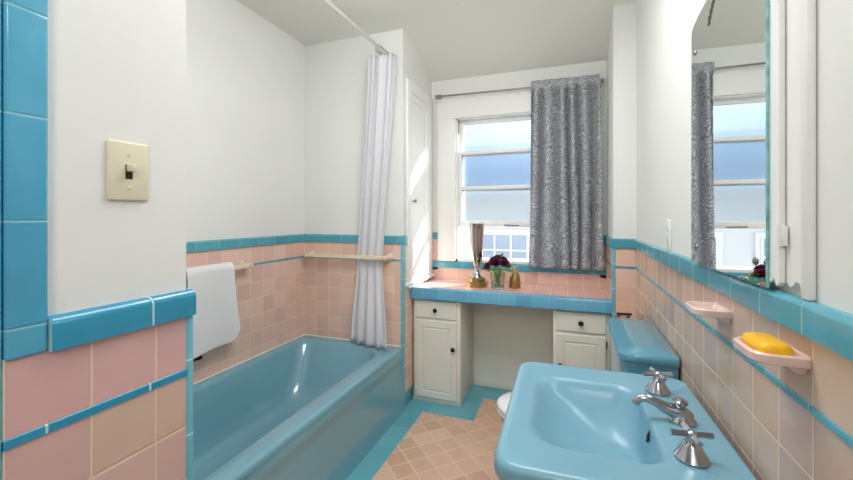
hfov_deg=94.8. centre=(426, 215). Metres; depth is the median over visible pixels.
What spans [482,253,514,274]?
flower bouquet
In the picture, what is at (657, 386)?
tap
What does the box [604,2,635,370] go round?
wall
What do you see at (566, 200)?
window curtain
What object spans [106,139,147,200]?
light switch
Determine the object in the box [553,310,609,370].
vanity cabinet
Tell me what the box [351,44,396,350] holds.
shower curtain
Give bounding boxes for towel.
[186,262,240,358]
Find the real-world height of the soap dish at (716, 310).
0.032 m
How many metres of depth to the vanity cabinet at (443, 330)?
2.83 m
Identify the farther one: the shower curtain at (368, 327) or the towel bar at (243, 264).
the shower curtain at (368, 327)
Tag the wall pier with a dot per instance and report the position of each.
(97, 309)
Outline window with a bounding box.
[436,82,601,263]
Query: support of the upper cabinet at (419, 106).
attached to the wall at (336, 72)
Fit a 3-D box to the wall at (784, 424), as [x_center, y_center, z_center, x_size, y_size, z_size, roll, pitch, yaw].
[0.807,-0.025,0.928,0.166,2.750,4.300,0,0,20]
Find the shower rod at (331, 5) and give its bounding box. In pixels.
[322,0,394,55]
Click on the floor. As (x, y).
(429, 440)
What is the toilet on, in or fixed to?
on the floor
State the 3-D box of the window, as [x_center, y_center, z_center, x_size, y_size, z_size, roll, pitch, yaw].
[0.712,-0.297,3.159,1.275,1.355,0.220,0,0,20]
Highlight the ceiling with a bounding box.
[236,0,636,81]
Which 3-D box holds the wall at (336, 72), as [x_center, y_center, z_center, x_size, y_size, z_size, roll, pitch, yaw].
[-0.493,-0.025,3.276,1.012,2.750,0.792,0,0,20]
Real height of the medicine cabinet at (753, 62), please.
1.188 m
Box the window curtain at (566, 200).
[529,74,604,270]
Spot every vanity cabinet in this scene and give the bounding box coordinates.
[414,299,472,405]
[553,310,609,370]
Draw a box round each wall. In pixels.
[186,0,304,382]
[305,29,431,406]
[432,60,606,383]
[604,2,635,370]
[634,0,852,479]
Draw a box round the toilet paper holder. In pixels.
[616,312,631,317]
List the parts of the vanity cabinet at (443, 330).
drawer, door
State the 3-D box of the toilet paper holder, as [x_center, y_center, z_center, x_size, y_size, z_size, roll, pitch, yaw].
[1.184,0.600,2.356,0.081,0.050,0.062,0,0,20]
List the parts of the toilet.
seat, seat, tank lid, tank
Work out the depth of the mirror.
0.90 m
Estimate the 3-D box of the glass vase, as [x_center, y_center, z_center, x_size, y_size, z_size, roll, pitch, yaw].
[0.514,0.463,2.832,0.104,0.117,0.104,0,0,20]
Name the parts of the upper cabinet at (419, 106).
door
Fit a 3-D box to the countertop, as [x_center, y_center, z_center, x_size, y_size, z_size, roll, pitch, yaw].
[0.591,0.561,2.853,1.338,0.082,0.483,0,0,20]
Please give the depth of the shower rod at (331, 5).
2.29 m
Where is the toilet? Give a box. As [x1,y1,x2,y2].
[497,317,679,422]
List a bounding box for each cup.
[466,223,487,287]
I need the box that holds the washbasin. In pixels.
[494,362,756,479]
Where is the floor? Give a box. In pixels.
[346,384,511,479]
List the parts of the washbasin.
spout, lift knob, spout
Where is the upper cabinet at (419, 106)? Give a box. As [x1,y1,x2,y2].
[405,78,434,286]
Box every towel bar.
[186,260,253,277]
[304,250,393,260]
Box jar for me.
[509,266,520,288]
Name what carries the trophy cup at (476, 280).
on the countertop
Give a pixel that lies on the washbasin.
(561, 422)
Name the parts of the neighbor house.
pane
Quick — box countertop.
[410,278,611,313]
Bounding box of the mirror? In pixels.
[691,0,765,286]
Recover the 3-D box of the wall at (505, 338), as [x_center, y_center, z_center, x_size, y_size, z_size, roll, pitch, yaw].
[0.724,-0.025,3.125,1.600,2.750,0.195,0,0,20]
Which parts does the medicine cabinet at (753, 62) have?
door, frame, casing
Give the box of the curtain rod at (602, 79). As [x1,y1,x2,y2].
[435,78,603,98]
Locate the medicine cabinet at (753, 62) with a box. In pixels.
[691,0,815,300]
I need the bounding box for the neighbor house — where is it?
[463,226,529,258]
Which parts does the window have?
sash, sash, pane, pane, pane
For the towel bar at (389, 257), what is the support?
attached to the wall at (336, 72)
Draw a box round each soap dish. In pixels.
[685,301,731,322]
[733,336,811,373]
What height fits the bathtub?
0.439 m
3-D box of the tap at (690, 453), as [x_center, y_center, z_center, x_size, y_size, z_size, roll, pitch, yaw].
[0.578,0.497,0.854,0.085,0.062,0.085,0,0,20]
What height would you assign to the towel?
0.470 m
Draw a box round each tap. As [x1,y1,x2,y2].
[642,366,672,395]
[669,421,714,467]
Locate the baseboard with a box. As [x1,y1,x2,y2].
[474,377,513,389]
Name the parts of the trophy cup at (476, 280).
stem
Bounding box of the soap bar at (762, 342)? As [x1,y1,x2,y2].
[741,332,793,355]
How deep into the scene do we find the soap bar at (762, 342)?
0.67 m
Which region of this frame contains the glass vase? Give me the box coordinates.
[490,271,504,288]
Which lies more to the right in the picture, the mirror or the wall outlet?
the mirror
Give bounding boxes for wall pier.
[0,0,195,479]
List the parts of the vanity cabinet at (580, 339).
drawer, door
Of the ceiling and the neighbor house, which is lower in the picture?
the neighbor house
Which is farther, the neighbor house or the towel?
the neighbor house
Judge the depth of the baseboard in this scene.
3.08 m
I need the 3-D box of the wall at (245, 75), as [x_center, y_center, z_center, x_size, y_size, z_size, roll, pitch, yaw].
[-1.359,-0.025,2.123,0.182,2.750,2.046,0,0,20]
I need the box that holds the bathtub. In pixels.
[193,334,404,479]
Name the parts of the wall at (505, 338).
knee panel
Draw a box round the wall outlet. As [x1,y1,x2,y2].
[666,219,671,247]
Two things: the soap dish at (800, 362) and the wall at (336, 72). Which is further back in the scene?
the wall at (336, 72)
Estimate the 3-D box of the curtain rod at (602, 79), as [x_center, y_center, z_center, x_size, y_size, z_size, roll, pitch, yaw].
[0.674,-0.972,3.026,1.271,0.076,0.070,0,0,20]

